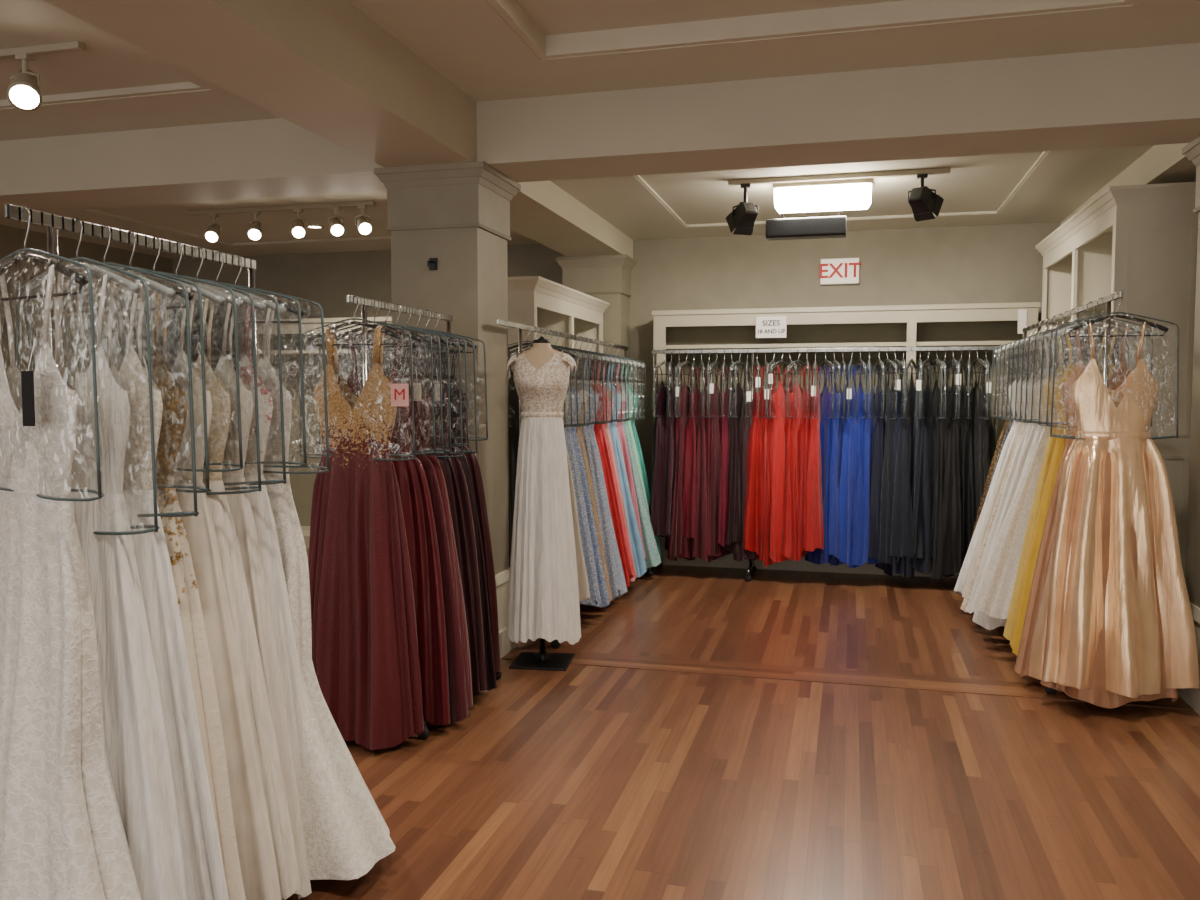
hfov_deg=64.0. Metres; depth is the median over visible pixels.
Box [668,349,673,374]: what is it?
clothes hanger
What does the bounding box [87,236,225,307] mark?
clothes hanger
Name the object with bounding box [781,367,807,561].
gown
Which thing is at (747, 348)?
clothes hanger
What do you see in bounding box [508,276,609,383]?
shelving unit
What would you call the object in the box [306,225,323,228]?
recessed light
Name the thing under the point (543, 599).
gown
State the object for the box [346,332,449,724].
gown
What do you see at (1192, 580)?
column
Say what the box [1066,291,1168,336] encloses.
clothes hanger
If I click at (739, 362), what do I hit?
clothes hanger
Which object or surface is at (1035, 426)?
gown
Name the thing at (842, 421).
gown
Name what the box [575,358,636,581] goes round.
gown
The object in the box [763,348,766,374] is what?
clothes hanger
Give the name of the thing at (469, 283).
wall column
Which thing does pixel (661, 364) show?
clothes hanger
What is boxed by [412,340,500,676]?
gown
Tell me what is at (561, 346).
cover
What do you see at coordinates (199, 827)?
gown
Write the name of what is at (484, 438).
cover
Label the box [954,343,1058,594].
gown
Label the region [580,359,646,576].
gown
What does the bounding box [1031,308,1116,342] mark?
clothes hanger
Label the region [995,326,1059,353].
clothes hanger
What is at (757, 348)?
clothes hanger
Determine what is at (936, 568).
gown
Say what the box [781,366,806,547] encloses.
gown
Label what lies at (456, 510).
gown
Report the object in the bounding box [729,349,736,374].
clothes hanger
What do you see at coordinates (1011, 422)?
gown
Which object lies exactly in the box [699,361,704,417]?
cover
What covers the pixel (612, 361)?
clothes hanger
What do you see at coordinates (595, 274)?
trim
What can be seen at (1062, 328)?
cover
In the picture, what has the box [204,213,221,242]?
spotlight
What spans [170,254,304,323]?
clothes hanger
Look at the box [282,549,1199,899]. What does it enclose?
floor
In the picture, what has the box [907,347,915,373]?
clothes hanger
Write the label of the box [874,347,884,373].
clothes hanger
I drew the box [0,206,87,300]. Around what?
clothes hanger
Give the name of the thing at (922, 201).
spotlight
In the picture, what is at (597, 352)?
cover
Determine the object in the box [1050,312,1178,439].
cover
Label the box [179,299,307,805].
gown
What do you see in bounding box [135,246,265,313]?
clothes hanger
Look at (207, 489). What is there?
cover
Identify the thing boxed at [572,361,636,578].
gown
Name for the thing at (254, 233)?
spotlight
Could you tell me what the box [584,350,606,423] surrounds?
cover
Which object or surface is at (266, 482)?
cover
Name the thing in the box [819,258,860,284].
exit sign
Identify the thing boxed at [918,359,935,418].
cover
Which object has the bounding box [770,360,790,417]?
cover
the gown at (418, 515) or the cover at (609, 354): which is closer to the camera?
the gown at (418, 515)
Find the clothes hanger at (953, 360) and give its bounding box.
[949,355,960,373]
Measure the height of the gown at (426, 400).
1.668 m
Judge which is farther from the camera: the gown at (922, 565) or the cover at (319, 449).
the gown at (922, 565)
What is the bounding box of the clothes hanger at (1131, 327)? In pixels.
[1053,297,1149,336]
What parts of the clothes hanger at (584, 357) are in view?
arm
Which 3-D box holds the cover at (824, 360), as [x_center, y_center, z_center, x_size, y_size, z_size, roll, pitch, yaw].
[1.712,-0.463,7.290,0.064,0.443,0.450,0,3,-2]
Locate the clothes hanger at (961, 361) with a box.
[956,346,964,373]
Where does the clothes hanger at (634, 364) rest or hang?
hanging from the rack at (555, 644)
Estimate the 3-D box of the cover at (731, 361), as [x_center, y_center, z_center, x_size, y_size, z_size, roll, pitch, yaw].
[1.026,-0.473,7.468,0.064,0.443,0.450,0,3,0]
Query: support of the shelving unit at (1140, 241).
on the floor
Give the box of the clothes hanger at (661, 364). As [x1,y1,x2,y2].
[654,350,673,374]
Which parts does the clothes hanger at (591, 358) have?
arm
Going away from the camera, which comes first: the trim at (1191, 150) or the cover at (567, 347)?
the trim at (1191, 150)
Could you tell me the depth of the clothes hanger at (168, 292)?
2.28 m
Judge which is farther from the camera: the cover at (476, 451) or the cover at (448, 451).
the cover at (476, 451)
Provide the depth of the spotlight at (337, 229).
6.78 m
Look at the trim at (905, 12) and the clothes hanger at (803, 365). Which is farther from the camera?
the clothes hanger at (803, 365)
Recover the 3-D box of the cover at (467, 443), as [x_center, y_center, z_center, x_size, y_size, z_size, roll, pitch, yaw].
[-0.840,-0.287,4.423,0.525,0.548,0.075,1,3,20]
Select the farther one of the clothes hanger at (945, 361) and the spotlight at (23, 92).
the clothes hanger at (945, 361)
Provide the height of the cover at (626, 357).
0.499 m
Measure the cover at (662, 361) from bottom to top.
0.443 m
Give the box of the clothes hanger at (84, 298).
[73,230,192,313]
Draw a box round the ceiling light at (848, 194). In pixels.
[773,178,872,212]
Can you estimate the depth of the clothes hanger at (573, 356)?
5.68 m
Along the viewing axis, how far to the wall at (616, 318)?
8.06 m
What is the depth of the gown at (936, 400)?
6.99 m
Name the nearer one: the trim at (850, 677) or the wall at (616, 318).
the trim at (850, 677)
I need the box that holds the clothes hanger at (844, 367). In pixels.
[841,348,845,373]
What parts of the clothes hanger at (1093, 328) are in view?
arm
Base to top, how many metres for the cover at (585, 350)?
0.499 m
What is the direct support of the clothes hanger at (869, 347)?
hanging from the rack at (752, 568)
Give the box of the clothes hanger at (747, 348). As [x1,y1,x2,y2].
[745,348,748,374]
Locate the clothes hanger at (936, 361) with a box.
[928,346,946,373]
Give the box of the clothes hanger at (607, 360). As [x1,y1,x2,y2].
[580,336,609,362]
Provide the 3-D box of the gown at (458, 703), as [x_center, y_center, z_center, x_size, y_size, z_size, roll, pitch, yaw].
[-0.933,0.336,4.165,0.794,1.688,0.233,1,3,16]
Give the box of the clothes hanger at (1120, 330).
[1045,301,1137,338]
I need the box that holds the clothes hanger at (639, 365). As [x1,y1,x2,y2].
[590,345,640,366]
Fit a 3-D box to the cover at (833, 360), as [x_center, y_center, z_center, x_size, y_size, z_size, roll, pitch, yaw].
[1.774,-0.462,7.274,0.064,0.443,0.450,0,3,3]
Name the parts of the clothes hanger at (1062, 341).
arm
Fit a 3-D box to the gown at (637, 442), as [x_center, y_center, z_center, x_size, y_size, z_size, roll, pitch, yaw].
[0.213,0.091,7.618,0.580,1.595,0.210,1,3,17]
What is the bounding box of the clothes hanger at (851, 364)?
[848,348,853,373]
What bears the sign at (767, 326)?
attached to the wall shelving at (977, 324)
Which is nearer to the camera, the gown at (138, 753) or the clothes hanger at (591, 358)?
the gown at (138, 753)
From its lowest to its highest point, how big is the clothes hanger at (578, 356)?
0.183 m
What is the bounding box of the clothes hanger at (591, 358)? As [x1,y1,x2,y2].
[562,332,593,360]
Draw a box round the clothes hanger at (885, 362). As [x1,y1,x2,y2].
[878,348,897,373]
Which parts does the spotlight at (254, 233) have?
stem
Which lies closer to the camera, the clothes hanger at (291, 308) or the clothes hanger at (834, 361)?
the clothes hanger at (291, 308)
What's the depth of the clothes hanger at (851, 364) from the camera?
7.20 m
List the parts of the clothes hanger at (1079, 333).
arm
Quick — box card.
[1018,309,1026,333]
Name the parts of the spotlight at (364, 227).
stem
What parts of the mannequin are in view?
plate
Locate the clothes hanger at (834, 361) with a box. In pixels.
[828,347,840,373]
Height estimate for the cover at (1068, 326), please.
0.522 m
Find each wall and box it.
[0,225,173,372]
[172,222,1060,483]
[587,293,629,384]
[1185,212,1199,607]
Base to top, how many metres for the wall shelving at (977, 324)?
2.112 m
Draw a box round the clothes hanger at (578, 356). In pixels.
[548,329,581,358]
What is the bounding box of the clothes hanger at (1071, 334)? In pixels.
[1020,313,1100,345]
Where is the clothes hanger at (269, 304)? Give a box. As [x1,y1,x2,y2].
[152,250,285,315]
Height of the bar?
0.358 m
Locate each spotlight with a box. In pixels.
[6,53,41,110]
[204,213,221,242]
[247,211,262,240]
[291,209,305,238]
[328,207,344,236]
[355,205,371,235]
[726,183,757,234]
[907,174,943,221]
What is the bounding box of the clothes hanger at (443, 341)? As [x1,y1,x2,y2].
[368,306,450,350]
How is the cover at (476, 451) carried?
on the gown at (488, 649)
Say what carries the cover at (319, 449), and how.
hanging from the clothes hanger at (414, 337)
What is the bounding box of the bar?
[766,211,846,240]
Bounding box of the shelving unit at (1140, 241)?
[1035,182,1197,579]
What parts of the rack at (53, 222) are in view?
post, rail, post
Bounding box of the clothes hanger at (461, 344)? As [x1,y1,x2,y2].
[389,310,466,352]
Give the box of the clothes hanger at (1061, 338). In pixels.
[1011,318,1085,348]
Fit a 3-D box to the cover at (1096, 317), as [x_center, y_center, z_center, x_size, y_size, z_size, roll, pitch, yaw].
[2.363,-0.366,4.537,0.461,0.522,0.062,1,3,13]
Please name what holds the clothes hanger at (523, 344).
hanging from the rack at (555, 644)
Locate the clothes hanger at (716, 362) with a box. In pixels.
[710,349,720,374]
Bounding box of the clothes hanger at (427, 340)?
[342,302,429,348]
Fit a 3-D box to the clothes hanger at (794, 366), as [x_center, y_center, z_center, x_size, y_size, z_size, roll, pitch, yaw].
[1.455,-0.680,7.344,0.021,0.200,0.418,0,3,-1]
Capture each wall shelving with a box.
[248,317,391,548]
[652,302,1040,577]
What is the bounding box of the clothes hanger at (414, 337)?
[335,299,421,347]
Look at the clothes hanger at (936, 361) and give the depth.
7.03 m
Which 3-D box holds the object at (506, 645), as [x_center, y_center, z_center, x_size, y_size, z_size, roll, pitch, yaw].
[-0.798,0.896,5.248,0.550,0.450,0.510,1,3,15]
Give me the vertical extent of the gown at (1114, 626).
1.696 m
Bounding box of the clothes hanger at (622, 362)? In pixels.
[579,340,624,364]
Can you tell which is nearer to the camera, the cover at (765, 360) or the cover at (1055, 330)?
the cover at (1055, 330)
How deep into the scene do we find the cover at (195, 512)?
2.25 m
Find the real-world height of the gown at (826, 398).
1.525 m
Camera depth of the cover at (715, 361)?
7.30 m
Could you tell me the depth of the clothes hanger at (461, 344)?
4.49 m
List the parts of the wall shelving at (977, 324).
shelf, cap moulding, shelf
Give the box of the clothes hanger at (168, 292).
[39,224,175,303]
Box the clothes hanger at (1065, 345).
[1003,322,1072,350]
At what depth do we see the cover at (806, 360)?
7.11 m
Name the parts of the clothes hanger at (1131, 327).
arm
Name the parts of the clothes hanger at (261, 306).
arm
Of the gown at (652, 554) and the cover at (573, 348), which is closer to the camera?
the cover at (573, 348)
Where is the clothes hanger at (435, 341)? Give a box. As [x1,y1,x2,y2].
[355,304,437,349]
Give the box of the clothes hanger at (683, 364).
[676,349,694,374]
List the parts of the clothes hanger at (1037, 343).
arm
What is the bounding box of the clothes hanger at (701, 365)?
[699,349,702,374]
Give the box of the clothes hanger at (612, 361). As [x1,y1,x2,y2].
[585,337,614,362]
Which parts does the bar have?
glass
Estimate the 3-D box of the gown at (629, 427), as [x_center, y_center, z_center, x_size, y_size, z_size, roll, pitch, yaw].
[0.179,0.079,7.511,0.569,1.559,0.227,1,3,17]
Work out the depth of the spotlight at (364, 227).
6.72 m
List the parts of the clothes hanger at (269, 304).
arm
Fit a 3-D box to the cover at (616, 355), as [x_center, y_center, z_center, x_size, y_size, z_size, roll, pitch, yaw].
[0.111,-0.485,7.473,0.450,0.499,0.062,1,3,12]
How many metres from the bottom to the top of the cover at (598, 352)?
0.499 m
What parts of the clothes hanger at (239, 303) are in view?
arm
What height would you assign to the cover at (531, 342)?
0.499 m
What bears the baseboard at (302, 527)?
attached to the wall at (981, 263)
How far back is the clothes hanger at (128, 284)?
2.19 m
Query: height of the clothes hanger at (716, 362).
0.200 m
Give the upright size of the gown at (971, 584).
1.664 m
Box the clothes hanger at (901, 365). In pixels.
[886,347,903,373]
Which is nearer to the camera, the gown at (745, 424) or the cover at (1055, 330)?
the cover at (1055, 330)
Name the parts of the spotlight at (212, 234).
stem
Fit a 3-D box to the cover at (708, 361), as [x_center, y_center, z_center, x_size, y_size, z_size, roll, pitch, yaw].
[0.853,-0.475,7.513,0.062,0.442,0.450,1,3,9]
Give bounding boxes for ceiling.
[0,0,1199,258]
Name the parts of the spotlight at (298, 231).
stem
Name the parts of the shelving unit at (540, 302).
panel moulding, panel, crown moulding, frame, panel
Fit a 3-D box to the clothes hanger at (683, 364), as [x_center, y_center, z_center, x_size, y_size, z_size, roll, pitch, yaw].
[0.679,-0.692,7.546,0.021,0.200,0.418,2,4,28]
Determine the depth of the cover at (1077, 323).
4.97 m
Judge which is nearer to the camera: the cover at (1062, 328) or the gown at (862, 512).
the cover at (1062, 328)
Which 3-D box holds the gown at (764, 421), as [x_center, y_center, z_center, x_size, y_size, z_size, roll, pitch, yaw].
[1.287,0.067,7.426,0.210,1.443,0.423,1,3,18]
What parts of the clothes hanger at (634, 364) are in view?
arm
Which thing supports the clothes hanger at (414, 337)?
hanging from the rack at (364, 302)
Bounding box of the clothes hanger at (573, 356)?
[511,328,575,358]
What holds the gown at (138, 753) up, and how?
hanging from the clothes hanger at (128, 284)
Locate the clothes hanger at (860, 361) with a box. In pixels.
[855,347,866,373]
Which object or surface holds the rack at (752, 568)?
on the floor
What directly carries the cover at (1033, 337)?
hanging from the clothes hanger at (1065, 345)
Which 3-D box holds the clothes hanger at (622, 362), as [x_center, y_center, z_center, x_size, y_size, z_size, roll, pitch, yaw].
[-0.029,-0.704,6.922,0.418,0.183,0.022,1,3,12]
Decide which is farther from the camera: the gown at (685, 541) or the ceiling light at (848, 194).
the gown at (685, 541)
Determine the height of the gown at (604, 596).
1.588 m
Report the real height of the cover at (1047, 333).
0.522 m
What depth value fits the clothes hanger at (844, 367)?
7.13 m
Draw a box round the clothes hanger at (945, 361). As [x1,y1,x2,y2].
[941,346,947,372]
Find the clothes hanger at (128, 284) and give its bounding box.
[20,218,140,301]
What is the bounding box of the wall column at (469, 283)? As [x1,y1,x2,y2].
[391,227,508,574]
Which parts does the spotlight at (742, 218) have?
barn door, barn door, stem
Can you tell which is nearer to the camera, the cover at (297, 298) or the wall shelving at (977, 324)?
the cover at (297, 298)
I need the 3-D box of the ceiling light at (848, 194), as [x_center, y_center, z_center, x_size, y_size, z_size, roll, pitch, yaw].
[1.419,-1.618,6.120,0.610,0.185,0.300,1,3,15]
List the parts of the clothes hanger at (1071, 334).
arm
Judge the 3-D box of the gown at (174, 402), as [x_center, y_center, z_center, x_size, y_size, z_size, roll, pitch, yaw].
[-1.175,0.419,2.453,0.680,1.678,0.192,2,4,32]
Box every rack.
[4,204,256,368]
[346,295,501,738]
[496,319,627,648]
[646,346,1001,581]
[1023,291,1123,693]
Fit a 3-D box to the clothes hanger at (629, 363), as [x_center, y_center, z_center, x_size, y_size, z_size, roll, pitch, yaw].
[0.041,-0.720,7.190,0.418,0.183,0.022,1,3,16]
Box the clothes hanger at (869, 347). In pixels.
[868,347,870,373]
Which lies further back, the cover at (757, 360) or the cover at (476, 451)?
the cover at (757, 360)
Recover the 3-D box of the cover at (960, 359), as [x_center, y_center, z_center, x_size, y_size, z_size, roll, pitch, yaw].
[2.648,-0.449,7.046,0.065,0.443,0.450,2,4,27]
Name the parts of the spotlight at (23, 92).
stem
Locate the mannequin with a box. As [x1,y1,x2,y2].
[509,336,574,670]
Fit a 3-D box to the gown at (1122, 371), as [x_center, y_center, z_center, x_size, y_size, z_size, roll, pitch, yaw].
[2.360,0.270,4.599,0.662,1.726,0.266,1,4,21]
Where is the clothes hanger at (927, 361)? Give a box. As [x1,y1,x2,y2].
[919,346,936,373]
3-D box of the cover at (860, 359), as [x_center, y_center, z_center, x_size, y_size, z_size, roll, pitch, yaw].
[1.956,-0.459,7.226,0.065,0.443,0.450,0,3,2]
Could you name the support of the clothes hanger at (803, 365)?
hanging from the rack at (752, 568)
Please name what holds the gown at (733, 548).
hanging from the rack at (752, 568)
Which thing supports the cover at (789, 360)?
attached to the gown at (790, 525)
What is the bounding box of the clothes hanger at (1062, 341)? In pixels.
[1007,320,1077,349]
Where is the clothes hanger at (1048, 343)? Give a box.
[999,324,1065,351]
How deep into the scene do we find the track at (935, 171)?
5.90 m
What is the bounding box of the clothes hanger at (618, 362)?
[574,339,619,363]
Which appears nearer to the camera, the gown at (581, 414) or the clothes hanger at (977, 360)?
the gown at (581, 414)
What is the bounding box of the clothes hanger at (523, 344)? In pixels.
[508,325,532,359]
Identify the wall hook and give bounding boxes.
[427,258,436,269]
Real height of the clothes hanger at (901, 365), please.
0.200 m
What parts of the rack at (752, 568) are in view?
post, post, rail, post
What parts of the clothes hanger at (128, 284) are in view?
arm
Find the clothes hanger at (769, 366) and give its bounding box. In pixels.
[768,348,780,374]
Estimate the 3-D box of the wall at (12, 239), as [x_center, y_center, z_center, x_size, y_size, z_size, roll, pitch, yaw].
[-5.795,-0.405,3.921,0.200,3.200,11.700,1,3,15]
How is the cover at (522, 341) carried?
hanging from the clothes hanger at (523, 344)
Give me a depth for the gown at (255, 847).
2.47 m
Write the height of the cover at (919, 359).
0.442 m
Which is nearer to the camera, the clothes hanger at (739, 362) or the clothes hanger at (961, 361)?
the clothes hanger at (961, 361)
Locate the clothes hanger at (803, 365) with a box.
[788,350,807,374]
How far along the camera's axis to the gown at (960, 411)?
6.94 m
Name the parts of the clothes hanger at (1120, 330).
arm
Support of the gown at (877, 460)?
hanging from the clothes hanger at (879, 361)
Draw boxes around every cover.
[0,248,103,501]
[15,257,159,534]
[29,262,198,516]
[67,267,210,492]
[78,271,242,471]
[105,275,261,494]
[121,279,286,484]
[151,286,329,473]
[208,283,306,467]
[299,318,414,460]
[318,321,435,454]
[348,325,451,453]
[356,326,462,457]
[370,328,468,447]
[379,323,443,454]
[388,331,487,440]
[429,329,477,453]
[508,341,565,427]
[508,345,577,426]
[531,342,571,426]
[555,345,584,426]
[561,346,590,425]
[567,347,595,424]
[571,354,628,420]
[573,348,603,423]
[578,354,634,420]
[582,355,638,419]
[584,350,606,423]
[585,350,611,422]
[587,355,642,419]
[591,351,616,422]
[591,357,645,418]
[597,352,621,420]
[598,352,626,421]
[652,361,674,416]
[667,361,673,416]
[674,361,696,417]
[690,361,695,417]
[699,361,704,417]
[705,361,710,417]
[708,361,723,417]
[720,362,725,417]
[728,361,736,417]
[728,361,748,417]
[745,360,748,417]
[755,360,760,417]
[763,360,769,417]
[766,360,779,417]
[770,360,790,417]
[784,360,796,417]
[785,360,804,417]
[804,360,809,418]
[812,360,817,418]
[818,360,833,417]
[828,360,840,417]
[840,360,845,418]
[846,360,853,418]
[854,359,866,418]
[867,359,871,418]
[874,359,884,418]
[879,359,896,418]
[885,359,905,418]
[901,359,904,417]
[905,359,916,418]
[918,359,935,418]
[919,359,922,418]
[928,359,946,418]
[939,359,947,418]
[948,359,959,419]
[954,359,964,418]
[965,358,971,418]
[967,358,987,419]
[982,358,989,419]
[990,340,1064,416]
[994,338,1031,416]
[997,337,1076,418]
[1001,335,1082,419]
[1006,333,1088,418]
[1010,332,1095,420]
[1014,330,1102,421]
[1019,328,1110,422]
[1025,326,1118,423]
[1031,323,1128,423]
[1038,320,1139,425]
[1046,317,1152,427]
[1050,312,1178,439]
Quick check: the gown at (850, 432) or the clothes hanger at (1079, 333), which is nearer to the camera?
the clothes hanger at (1079, 333)
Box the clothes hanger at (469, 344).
[400,312,476,353]
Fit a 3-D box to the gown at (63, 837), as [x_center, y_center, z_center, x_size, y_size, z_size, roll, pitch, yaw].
[-1.250,0.436,2.139,0.709,1.680,0.319,2,4,29]
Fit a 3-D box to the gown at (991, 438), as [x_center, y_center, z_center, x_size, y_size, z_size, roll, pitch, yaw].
[2.832,0.088,7.053,0.271,1.444,0.511,1,3,16]
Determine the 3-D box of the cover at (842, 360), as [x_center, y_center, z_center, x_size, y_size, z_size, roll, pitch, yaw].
[1.835,-0.461,7.258,0.062,0.442,0.450,1,3,10]
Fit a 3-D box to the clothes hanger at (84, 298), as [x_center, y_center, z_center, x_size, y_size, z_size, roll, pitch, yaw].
[-1.170,-0.446,2.391,0.418,0.200,0.021,2,4,26]
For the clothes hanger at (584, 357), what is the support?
hanging from the rack at (555, 644)
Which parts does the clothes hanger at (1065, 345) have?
arm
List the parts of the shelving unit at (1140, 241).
panel, frame, crown moulding, panel, panel moulding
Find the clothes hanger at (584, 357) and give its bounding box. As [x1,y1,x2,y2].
[556,331,587,359]
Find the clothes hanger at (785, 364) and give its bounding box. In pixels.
[770,348,792,373]
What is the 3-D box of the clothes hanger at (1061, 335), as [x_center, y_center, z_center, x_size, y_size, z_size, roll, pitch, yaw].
[2.636,-0.687,5.566,0.418,0.183,0.021,1,3,16]
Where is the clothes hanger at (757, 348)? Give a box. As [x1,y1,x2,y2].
[755,348,759,374]
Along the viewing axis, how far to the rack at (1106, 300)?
4.50 m
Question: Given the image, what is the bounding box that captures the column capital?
[374,161,520,240]
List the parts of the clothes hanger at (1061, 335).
arm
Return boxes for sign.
[391,384,408,405]
[756,316,786,337]
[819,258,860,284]
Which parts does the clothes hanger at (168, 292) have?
arm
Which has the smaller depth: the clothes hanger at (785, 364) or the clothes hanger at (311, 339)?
the clothes hanger at (311, 339)
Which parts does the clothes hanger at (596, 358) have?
arm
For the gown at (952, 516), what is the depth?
6.93 m
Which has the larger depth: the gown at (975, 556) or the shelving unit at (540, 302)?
the shelving unit at (540, 302)
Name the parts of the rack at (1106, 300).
post, rail, post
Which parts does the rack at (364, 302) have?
post, rail, post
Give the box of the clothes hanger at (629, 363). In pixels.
[579,342,632,365]
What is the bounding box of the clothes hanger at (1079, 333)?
[1026,311,1102,344]
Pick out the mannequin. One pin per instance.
(541, 352)
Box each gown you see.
[0,262,141,899]
[42,274,194,899]
[65,280,228,899]
[95,282,245,899]
[114,287,280,899]
[139,294,300,899]
[160,294,311,899]
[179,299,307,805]
[197,300,395,879]
[308,325,423,749]
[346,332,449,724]
[360,334,467,726]
[373,335,472,708]
[383,337,479,695]
[394,338,486,691]
[404,339,496,690]
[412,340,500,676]
[507,353,580,644]
[508,350,518,567]
[523,351,589,601]
[564,387,601,604]
[568,368,609,606]
[572,358,611,600]
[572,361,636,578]
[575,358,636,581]
[580,359,618,600]
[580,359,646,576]
[584,359,645,563]
[586,359,627,595]
[590,360,629,586]
[591,361,645,559]
[596,362,660,568]
[601,364,650,519]
[604,362,661,556]
[649,366,671,535]
[658,366,674,536]
[666,367,689,560]
[667,367,694,558]
[682,366,697,540]
[684,367,716,562]
[705,367,724,557]
[709,366,730,558]
[717,367,728,545]
[721,366,737,553]
[726,366,745,545]
[733,366,755,560]
[743,366,763,554]
[756,370,778,566]
[761,366,769,538]
[768,365,788,561]
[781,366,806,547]
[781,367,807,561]
[797,366,816,551]
[802,365,823,553]
[805,365,838,565]
[821,365,840,558]
[831,365,846,561]
[836,365,860,567]
[851,365,864,547]
[852,365,880,565]
[868,365,885,562]
[875,364,914,578]
[879,365,900,564]
[890,369,913,557]
[897,365,916,564]
[911,364,934,557]
[912,364,931,572]
[930,364,944,561]
[931,365,954,579]
[942,364,962,574]
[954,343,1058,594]
[955,364,966,473]
[961,342,1063,596]
[961,344,1067,611]
[961,364,975,561]
[966,339,1075,613]
[968,364,989,515]
[970,349,1045,541]
[971,334,1097,618]
[972,337,1088,629]
[974,337,1082,612]
[978,347,1051,519]
[979,364,995,492]
[1003,333,1104,639]
[1010,329,1116,654]
[1014,326,1129,679]
[1028,321,1198,707]
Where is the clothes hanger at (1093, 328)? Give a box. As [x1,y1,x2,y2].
[1037,305,1126,340]
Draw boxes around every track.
[0,41,84,59]
[189,201,374,215]
[728,168,950,185]
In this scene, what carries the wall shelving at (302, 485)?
on the floor
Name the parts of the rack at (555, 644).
post, rail, post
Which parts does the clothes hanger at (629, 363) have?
arm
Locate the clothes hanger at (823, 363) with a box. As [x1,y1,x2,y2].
[818,348,832,374]
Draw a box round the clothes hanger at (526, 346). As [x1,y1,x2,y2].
[508,326,569,360]
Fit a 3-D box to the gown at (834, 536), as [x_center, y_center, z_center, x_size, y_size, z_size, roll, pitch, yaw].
[1.765,0.078,7.302,0.235,1.451,0.555,0,3,-7]
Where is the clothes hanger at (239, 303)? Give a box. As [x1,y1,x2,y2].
[114,241,242,309]
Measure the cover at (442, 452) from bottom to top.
0.570 m
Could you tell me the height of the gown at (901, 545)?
1.445 m
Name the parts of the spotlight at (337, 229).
stem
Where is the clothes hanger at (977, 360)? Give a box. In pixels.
[968,346,986,373]
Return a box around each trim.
[0,0,1047,244]
[486,0,1134,58]
[501,647,1193,709]
[555,254,635,296]
[1182,135,1199,212]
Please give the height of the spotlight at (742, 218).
0.310 m
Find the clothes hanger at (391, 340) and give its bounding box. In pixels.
[383,308,457,351]
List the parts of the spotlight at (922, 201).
stem, barn door, barn door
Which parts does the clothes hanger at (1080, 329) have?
arm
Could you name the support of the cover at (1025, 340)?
hanging from the clothes hanger at (1037, 343)
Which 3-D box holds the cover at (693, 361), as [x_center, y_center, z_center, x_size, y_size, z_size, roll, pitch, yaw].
[0.736,-0.477,7.543,0.067,0.443,0.450,0,3,6]
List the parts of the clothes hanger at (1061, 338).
arm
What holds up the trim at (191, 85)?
attached to the ceiling
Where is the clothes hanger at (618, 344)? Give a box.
[595,344,644,367]
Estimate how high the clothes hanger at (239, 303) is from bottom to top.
0.183 m
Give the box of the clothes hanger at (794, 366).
[783,348,795,374]
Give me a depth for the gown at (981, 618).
5.31 m
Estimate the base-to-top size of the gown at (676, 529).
1.497 m
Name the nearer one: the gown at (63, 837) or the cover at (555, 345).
the gown at (63, 837)
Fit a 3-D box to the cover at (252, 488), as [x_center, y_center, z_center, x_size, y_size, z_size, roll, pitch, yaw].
[-1.127,-0.175,2.571,0.514,0.580,0.075,1,3,19]
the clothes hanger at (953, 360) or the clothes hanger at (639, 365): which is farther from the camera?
the clothes hanger at (639, 365)
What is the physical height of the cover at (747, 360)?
0.442 m
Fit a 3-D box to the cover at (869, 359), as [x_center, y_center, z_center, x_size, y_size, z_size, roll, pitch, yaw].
[2.019,-0.458,7.210,0.064,0.443,0.450,1,3,15]
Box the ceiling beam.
[0,0,1199,257]
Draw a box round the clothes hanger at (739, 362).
[729,353,748,374]
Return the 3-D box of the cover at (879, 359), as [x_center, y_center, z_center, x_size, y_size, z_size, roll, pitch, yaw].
[2.089,-0.457,7.192,0.062,0.442,0.450,0,3,7]
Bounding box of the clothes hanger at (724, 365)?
[721,349,726,374]
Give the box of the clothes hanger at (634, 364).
[587,343,636,365]
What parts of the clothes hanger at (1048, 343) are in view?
arm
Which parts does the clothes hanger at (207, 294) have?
arm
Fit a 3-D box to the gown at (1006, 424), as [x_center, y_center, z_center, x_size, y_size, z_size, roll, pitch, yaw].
[2.766,0.093,6.443,0.570,1.584,0.246,0,3,1]
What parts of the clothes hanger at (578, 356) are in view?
arm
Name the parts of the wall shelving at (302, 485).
panel, frame, cap moulding, shelf, panel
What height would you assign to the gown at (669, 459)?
1.352 m
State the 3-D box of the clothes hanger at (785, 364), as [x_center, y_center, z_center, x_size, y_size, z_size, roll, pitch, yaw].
[1.395,-0.681,7.360,0.022,0.200,0.418,2,4,32]
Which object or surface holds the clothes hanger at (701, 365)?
hanging from the rack at (752, 568)
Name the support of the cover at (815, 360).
hanging from the clothes hanger
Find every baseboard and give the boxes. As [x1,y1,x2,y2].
[301,526,665,544]
[1178,602,1199,714]
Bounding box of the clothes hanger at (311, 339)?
[308,295,401,345]
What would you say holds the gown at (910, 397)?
hanging from the rack at (752, 568)
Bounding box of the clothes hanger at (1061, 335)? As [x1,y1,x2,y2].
[1015,316,1089,347]
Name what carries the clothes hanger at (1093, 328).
hanging from the rack at (1106, 300)
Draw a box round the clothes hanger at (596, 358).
[571,334,601,361]
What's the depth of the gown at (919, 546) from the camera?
6.99 m

